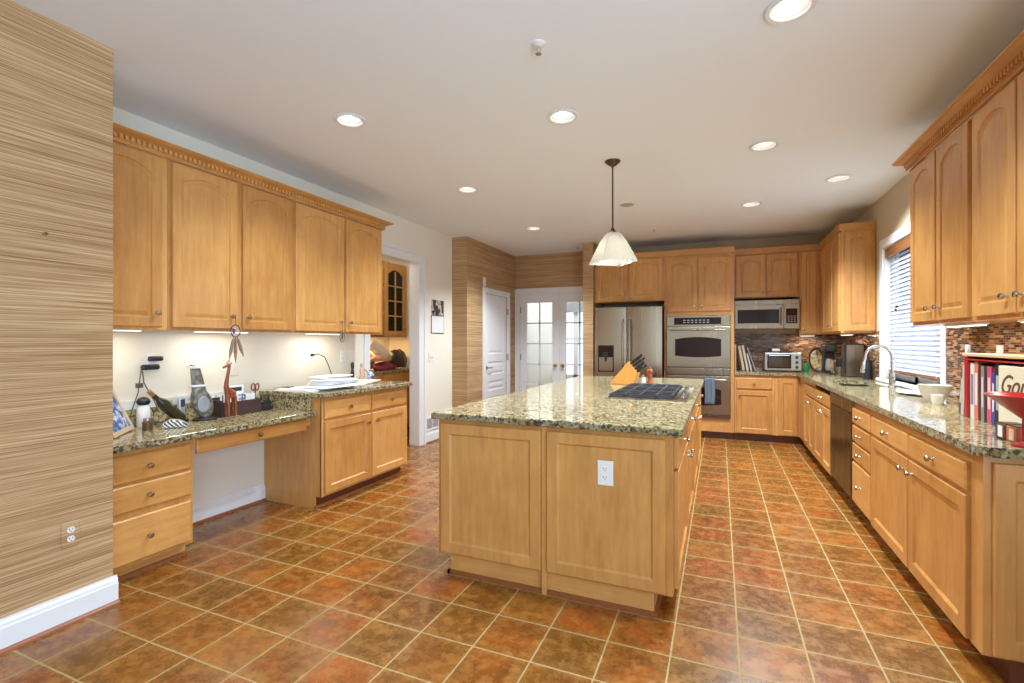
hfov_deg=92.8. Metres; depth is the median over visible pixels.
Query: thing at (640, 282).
upper cabinet
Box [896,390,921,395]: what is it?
dish
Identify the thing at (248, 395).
envelope
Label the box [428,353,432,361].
wall switch plate
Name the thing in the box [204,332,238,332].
diffuser
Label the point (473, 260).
wall
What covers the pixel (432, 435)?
baseboard
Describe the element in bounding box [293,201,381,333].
upper cabinet
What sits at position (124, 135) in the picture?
crown molding
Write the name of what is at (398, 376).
base cabinet
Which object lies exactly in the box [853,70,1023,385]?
wall
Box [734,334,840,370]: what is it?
backsplash
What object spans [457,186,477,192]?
recessed light
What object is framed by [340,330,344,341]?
hanging ornament
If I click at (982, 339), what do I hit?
backsplash
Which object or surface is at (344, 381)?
paper stack
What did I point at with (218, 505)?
baseboard
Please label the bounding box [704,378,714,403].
dish towel
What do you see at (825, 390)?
sink
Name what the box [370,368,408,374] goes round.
countertop
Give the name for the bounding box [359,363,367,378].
figurine
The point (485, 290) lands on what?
door frame
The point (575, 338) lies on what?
wall
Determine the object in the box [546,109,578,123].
recessed light
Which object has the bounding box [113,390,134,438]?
picture frame
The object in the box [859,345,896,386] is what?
kitchen faucet
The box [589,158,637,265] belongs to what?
pendant lamp
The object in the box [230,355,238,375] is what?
wall switch plate
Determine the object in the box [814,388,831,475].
base cabinet
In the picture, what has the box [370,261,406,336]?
upper cabinet
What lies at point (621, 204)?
grille
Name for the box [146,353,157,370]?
wall outlet
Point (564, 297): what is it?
door
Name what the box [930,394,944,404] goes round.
cup
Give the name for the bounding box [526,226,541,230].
recessed light
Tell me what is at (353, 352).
wall switch plate
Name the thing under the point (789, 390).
base cabinet
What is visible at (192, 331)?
light
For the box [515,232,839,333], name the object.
wall
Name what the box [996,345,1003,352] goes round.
wall outlet
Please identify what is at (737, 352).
book
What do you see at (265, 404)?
speaker
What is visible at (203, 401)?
clock face
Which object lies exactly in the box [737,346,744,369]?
book
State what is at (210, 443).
drawer
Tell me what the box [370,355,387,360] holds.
pouch
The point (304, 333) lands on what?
light
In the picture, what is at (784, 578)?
floor
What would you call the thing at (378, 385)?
countertop
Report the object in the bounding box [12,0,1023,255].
ceiling
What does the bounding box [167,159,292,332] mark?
upper cabinet
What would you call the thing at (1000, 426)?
book
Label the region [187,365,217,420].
clock
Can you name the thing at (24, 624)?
baseboard
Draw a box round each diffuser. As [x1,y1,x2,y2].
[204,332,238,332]
[951,325,986,326]
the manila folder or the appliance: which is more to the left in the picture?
the manila folder
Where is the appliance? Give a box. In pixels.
[841,344,864,376]
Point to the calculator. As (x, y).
(239, 389)
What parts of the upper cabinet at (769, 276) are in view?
door, door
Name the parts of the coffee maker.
water tank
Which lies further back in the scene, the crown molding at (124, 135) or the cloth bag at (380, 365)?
the cloth bag at (380, 365)
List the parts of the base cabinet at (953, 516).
drawer, door, knob, knob, knob, door, drawer, panel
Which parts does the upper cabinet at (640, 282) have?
door, door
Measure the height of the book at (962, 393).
0.272 m
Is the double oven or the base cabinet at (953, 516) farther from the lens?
the double oven
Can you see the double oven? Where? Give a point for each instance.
(698, 347)
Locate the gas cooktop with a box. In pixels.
[603,383,694,401]
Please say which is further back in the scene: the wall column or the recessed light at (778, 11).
the wall column
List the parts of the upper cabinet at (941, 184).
door, door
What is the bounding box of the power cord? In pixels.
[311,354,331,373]
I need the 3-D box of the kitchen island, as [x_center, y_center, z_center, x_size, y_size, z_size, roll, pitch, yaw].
[0.811,0.876,3.975,1.327,0.876,3.190,0,0,23]
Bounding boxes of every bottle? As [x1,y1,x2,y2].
[136,397,150,426]
[147,390,185,420]
[803,360,808,371]
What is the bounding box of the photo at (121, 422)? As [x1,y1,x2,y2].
[113,396,129,432]
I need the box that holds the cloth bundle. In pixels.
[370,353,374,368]
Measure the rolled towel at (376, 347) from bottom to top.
0.320 m
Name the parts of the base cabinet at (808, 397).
door, drawer, door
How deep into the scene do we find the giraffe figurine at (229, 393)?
3.47 m
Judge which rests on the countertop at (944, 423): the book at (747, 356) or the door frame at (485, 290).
the book at (747, 356)
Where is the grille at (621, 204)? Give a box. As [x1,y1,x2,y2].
[620,203,633,206]
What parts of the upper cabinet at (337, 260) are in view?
door, door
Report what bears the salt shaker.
on the island countertop at (578, 402)
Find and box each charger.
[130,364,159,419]
[148,356,162,360]
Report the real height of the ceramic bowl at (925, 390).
0.110 m
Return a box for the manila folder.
[357,379,380,383]
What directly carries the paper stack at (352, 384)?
on the paper stack at (291, 389)
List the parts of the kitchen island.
panel, shoe moulding, panel, drawer, door, door, drawer, door, drawer, door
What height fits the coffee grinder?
0.210 m
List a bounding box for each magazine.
[307,376,344,378]
[316,377,347,379]
[317,374,352,376]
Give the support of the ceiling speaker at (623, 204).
attached to the ceiling
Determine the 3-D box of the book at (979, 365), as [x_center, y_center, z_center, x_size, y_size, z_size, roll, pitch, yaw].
[2.462,0.256,2.434,0.200,0.288,0.024,0,0,23]
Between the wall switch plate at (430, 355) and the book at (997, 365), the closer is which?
the book at (997, 365)
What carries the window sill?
attached to the wall at (891, 212)
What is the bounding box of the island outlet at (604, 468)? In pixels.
[597,460,612,485]
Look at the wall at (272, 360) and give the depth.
3.94 m
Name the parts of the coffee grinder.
lid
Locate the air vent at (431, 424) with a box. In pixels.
[426,416,438,431]
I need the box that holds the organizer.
[211,394,260,416]
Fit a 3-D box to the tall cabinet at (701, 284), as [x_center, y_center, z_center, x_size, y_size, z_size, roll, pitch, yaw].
[2.655,0.064,6.920,0.892,2.500,0.681,0,0,23]
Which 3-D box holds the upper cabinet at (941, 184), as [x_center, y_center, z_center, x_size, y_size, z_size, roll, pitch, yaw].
[2.655,-0.631,2.849,0.361,1.050,0.858,0,0,23]
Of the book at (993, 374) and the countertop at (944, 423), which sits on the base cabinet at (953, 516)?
the countertop at (944, 423)
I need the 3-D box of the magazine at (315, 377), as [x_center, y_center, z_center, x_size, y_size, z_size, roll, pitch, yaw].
[-1.641,0.314,4.317,0.190,0.010,0.250,0,0,35]
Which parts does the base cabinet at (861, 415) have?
drawer, drawer, drawer, drawer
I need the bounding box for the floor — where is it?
[0,427,1005,682]
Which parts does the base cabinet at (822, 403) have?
door, drawer, door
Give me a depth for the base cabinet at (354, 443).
4.02 m
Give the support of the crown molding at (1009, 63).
attached to the upper cabinet at (997, 127)
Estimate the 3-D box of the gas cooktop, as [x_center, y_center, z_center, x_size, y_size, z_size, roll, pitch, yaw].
[1.104,0.382,3.807,0.560,0.036,1.030,0,0,23]
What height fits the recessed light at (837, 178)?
0.135 m
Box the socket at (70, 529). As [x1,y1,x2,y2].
[67,526,74,532]
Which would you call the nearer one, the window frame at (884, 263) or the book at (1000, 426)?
the book at (1000, 426)
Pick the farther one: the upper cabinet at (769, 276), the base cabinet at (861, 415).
the upper cabinet at (769, 276)
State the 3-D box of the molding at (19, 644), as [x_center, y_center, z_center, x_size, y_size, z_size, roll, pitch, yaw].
[-3.085,1.305,-0.163,0.018,0.018,5.684,0,0,23]
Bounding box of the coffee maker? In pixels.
[823,345,836,372]
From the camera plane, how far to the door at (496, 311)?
7.70 m
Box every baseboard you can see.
[0,574,117,649]
[193,483,264,522]
[426,429,438,441]
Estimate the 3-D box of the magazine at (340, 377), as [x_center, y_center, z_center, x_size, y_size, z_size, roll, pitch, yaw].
[-1.592,0.325,4.329,0.190,0.010,0.250,0,0,0]
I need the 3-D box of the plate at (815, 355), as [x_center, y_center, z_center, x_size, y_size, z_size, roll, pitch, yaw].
[3.983,0.238,6.384,0.176,0.324,0.083,0,0,23]
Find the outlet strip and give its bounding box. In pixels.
[121,391,222,409]
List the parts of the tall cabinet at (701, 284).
door, door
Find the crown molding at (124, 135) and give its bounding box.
[113,122,393,230]
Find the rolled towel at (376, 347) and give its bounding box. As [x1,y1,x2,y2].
[370,337,388,356]
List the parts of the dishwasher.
door, control panel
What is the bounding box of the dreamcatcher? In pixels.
[229,317,243,362]
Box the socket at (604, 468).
[602,466,607,471]
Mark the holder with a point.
(171, 423)
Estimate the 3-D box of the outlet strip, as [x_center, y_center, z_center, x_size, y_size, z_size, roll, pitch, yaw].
[-2.371,0.407,3.280,0.024,0.057,1.060,0,0,23]
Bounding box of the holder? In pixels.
[162,419,187,428]
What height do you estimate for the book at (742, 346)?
0.349 m
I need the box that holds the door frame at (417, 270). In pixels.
[364,242,425,445]
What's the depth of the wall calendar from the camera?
6.53 m
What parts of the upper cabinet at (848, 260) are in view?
door, door, panel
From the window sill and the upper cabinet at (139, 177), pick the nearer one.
the upper cabinet at (139, 177)
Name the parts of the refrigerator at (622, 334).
dispenser spout, door, door handle, door handle, door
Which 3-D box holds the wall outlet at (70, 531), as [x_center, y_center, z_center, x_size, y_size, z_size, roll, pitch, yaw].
[-2.066,0.902,2.284,0.009,0.115,0.070,0,0,23]
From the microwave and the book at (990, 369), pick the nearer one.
the book at (990, 369)
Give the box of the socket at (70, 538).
[67,535,74,541]
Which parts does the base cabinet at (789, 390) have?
door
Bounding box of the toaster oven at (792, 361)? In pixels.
[763,352,801,371]
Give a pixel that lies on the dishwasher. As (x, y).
(841, 423)
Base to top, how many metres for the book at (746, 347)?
0.319 m
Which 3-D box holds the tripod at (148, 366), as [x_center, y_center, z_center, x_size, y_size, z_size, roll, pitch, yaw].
[-2.385,0.340,3.165,0.073,0.379,0.203,0,0,23]
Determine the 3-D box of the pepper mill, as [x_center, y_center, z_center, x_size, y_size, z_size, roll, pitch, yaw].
[1.288,0.319,4.560,0.060,0.162,0.059,0,0,23]
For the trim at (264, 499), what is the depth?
3.72 m
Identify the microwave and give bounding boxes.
[734,299,799,329]
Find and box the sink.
[824,384,870,393]
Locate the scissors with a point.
(254, 390)
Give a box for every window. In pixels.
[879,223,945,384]
[895,247,939,383]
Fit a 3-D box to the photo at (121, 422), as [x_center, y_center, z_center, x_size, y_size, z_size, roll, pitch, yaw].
[-2.342,0.416,2.853,0.099,0.208,0.274,0,0,-22]
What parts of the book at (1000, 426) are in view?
lid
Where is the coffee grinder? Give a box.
[834,358,841,375]
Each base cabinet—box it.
[113,439,192,581]
[264,386,406,508]
[374,371,408,428]
[734,374,774,441]
[774,376,804,443]
[803,380,823,454]
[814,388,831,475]
[852,402,873,521]
[871,411,1023,682]
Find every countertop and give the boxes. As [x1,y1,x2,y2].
[113,408,316,453]
[259,381,412,397]
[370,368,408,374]
[431,375,703,436]
[734,369,1023,459]
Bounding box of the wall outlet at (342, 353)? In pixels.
[340,351,345,361]
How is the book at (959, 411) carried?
on the countertop at (944, 423)
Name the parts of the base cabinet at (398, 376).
drawer, door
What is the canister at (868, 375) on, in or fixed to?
on the countertop at (944, 423)
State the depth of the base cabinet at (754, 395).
6.39 m
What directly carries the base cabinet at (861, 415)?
on the floor
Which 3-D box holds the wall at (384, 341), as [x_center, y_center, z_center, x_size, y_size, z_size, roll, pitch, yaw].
[-2.457,-0.076,6.588,0.120,2.780,2.400,0,0,23]
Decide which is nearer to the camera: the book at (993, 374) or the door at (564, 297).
the book at (993, 374)
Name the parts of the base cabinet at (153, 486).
knob, drawer, drawer, drawer, shoe moulding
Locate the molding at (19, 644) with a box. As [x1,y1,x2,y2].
[0,599,119,655]
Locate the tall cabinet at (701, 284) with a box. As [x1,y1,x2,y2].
[664,252,733,438]
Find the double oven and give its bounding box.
[667,315,729,417]
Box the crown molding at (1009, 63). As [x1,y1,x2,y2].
[892,29,1023,171]
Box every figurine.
[222,360,237,416]
[350,362,354,377]
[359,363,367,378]
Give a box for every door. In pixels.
[486,294,508,398]
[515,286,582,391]
[520,293,557,389]
[560,292,582,380]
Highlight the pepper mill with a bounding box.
[647,367,652,383]
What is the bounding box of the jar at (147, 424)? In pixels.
[142,417,152,430]
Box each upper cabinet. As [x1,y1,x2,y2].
[113,141,166,329]
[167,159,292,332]
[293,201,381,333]
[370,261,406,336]
[595,257,663,305]
[734,252,798,300]
[796,250,819,334]
[820,228,875,333]
[910,118,1017,325]
[972,71,1023,320]
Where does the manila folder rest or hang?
on the countertop at (378, 385)
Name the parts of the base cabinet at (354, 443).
panel, drawer, door, shoe moulding, drawer, door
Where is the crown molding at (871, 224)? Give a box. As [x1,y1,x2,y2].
[634,221,875,257]
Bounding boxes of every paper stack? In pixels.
[274,385,334,391]
[300,383,364,388]
[307,378,359,385]
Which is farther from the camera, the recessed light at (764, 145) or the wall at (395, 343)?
the wall at (395, 343)
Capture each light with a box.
[113,329,142,330]
[192,331,249,332]
[304,333,339,334]
[333,113,365,127]
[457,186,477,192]
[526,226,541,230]
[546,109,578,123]
[740,201,761,206]
[748,140,779,151]
[763,0,817,23]
[825,174,852,182]
[944,322,989,326]
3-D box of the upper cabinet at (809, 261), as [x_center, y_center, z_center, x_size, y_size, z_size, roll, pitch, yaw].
[3.951,-0.638,6.521,0.231,1.095,0.401,0,0,23]
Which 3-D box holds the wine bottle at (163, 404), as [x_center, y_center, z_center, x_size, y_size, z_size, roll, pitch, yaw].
[-2.240,0.422,3.165,0.070,0.236,0.236,0,0,23]
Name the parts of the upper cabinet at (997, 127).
knob, knob, door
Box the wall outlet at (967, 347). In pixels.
[965,345,970,352]
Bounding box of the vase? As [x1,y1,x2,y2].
[367,370,373,378]
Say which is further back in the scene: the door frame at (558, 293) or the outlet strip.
the door frame at (558, 293)
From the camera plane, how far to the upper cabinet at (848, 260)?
5.19 m
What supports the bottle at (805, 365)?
on the countertop at (944, 423)
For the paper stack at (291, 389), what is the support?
on the countertop at (378, 385)
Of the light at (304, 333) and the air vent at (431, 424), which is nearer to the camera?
the light at (304, 333)
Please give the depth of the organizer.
3.64 m
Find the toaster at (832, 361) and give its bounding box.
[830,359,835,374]
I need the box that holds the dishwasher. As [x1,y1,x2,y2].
[830,392,865,516]
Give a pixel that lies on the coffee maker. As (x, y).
(829, 350)
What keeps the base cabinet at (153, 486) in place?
on the floor
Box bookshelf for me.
[962,353,1023,416]
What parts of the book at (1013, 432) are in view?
lid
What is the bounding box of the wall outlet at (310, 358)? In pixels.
[308,351,313,362]
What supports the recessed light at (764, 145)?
in the ceiling
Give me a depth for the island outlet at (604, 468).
2.39 m
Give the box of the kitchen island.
[439,390,702,617]
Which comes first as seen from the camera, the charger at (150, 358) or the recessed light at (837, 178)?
the charger at (150, 358)
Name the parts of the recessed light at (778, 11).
bulb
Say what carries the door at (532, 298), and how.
attached to the door frame at (572, 289)
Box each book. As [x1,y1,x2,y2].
[736,349,741,369]
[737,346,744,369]
[741,345,748,369]
[746,347,755,370]
[746,353,751,370]
[958,369,962,413]
[961,365,963,415]
[970,363,974,418]
[975,361,999,419]
[978,364,994,420]
[981,366,986,421]
[984,368,986,421]
[987,366,994,423]
[992,373,994,424]
[995,363,1023,421]
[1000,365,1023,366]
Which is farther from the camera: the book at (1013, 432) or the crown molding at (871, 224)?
the crown molding at (871, 224)
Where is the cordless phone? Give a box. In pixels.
[177,398,188,421]
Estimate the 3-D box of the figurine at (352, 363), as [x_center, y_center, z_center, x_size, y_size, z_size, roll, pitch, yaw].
[-1.605,0.304,4.911,0.044,0.190,0.044,0,0,23]
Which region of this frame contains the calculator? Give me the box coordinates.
[223,385,244,400]
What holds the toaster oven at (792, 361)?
on the countertop at (944, 423)
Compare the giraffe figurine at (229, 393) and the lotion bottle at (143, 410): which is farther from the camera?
the giraffe figurine at (229, 393)
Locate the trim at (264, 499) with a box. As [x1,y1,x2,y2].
[193,498,266,525]
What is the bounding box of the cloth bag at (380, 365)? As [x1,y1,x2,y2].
[373,362,396,370]
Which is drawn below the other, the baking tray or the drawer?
the drawer
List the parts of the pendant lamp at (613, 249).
rod, lamp shade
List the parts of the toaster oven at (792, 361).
glass door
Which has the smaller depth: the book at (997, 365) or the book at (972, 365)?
the book at (997, 365)
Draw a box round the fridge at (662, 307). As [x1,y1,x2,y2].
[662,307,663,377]
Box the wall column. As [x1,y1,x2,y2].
[583,242,603,375]
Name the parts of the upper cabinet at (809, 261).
door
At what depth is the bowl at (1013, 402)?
1.85 m
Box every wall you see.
[0,0,112,618]
[113,107,451,504]
[370,257,388,362]
[389,259,408,426]
[452,236,514,406]
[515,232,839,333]
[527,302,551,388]
[567,301,582,378]
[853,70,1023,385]
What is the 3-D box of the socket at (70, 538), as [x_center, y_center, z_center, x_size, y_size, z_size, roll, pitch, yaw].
[-2.064,0.923,2.283,0.003,0.027,0.031,0,0,23]
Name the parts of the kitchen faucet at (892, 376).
spout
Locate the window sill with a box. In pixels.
[876,377,918,389]
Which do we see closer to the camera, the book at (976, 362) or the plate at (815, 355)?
the book at (976, 362)
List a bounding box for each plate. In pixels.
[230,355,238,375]
[351,350,355,360]
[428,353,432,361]
[809,347,822,371]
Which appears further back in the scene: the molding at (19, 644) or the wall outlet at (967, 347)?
the wall outlet at (967, 347)
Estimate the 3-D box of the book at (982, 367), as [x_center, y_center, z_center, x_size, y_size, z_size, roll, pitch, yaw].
[2.449,0.261,2.406,0.201,0.278,0.034,0,0,23]
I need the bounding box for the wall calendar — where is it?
[431,300,443,333]
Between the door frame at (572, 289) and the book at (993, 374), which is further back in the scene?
the door frame at (572, 289)
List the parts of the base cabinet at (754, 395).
drawer, door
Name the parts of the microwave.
door, handle, keypad panel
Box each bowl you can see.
[917,384,952,401]
[983,392,1023,447]
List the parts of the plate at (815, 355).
plate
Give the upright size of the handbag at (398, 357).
0.282 m
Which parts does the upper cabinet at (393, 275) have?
glass door, glass pane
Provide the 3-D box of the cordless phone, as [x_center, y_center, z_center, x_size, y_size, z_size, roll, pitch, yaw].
[-2.244,0.465,3.308,0.070,0.165,0.064,0,0,8]
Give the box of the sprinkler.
[532,39,544,55]
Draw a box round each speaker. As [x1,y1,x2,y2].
[261,400,270,410]
[618,202,635,206]
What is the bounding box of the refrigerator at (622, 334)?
[595,306,663,377]
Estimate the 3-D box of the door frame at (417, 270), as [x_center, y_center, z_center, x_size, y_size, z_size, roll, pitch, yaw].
[-1.396,0.104,5.732,0.162,2.420,1.155,0,0,23]
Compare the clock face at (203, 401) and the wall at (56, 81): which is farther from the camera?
the clock face at (203, 401)
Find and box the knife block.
[609,354,647,384]
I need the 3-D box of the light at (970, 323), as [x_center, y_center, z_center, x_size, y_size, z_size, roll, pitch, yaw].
[2.606,-0.096,2.804,0.060,0.019,0.400,0,0,23]
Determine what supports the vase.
on the countertop at (378, 385)
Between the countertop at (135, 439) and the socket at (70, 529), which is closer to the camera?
the socket at (70, 529)
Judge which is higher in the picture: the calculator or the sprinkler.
the sprinkler
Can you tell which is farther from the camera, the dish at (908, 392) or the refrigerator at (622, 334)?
the refrigerator at (622, 334)
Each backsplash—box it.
[125,395,311,426]
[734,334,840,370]
[841,322,1023,399]
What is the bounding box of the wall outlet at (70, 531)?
[61,519,79,548]
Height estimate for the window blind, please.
1.208 m
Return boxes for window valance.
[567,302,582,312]
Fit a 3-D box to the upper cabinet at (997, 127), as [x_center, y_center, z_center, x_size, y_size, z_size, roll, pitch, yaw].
[2.316,-0.631,2.052,0.361,1.050,0.870,0,0,23]
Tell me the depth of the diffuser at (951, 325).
2.80 m
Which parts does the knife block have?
knife handle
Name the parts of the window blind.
rail, cord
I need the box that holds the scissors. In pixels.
[251,383,259,397]
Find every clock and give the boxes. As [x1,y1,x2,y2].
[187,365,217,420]
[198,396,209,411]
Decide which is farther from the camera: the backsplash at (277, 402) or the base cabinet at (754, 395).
the base cabinet at (754, 395)
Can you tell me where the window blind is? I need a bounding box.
[885,236,939,379]
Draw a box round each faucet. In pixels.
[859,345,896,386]
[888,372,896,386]
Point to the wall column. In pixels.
(589, 305)
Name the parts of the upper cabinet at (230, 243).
door, door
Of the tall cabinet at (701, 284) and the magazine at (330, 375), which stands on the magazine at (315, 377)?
the magazine at (330, 375)
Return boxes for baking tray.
[767,351,790,352]
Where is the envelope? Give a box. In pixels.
[245,393,254,399]
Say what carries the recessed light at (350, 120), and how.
in the ceiling
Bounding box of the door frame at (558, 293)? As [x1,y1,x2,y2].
[558,293,559,380]
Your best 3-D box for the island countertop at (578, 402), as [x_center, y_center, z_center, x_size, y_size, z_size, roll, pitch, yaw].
[0.796,0.419,3.992,1.350,0.038,3.250,0,0,23]
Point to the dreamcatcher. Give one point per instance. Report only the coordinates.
(233, 344)
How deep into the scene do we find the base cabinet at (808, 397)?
5.44 m
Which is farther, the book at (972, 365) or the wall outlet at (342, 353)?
the wall outlet at (342, 353)
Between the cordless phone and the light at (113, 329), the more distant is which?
the cordless phone
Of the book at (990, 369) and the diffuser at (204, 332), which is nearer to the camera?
the book at (990, 369)
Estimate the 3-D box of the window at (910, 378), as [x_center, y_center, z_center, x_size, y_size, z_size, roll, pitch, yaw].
[3.529,-0.280,4.182,0.030,1.292,1.400,0,0,23]
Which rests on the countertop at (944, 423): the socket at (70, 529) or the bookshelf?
the bookshelf
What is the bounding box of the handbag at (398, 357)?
[383,349,406,367]
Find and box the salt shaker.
[641,375,645,382]
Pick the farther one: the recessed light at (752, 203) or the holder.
the recessed light at (752, 203)
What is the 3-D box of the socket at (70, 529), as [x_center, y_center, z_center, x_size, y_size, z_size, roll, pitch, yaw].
[-2.064,0.881,2.283,0.003,0.027,0.031,0,0,23]
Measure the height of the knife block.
0.289 m
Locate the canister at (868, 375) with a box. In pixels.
[863,360,872,379]
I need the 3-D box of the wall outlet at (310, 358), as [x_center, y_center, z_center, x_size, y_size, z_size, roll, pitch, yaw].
[-1.858,0.144,4.507,0.009,0.115,0.070,0,0,23]
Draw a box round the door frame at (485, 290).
[482,287,509,399]

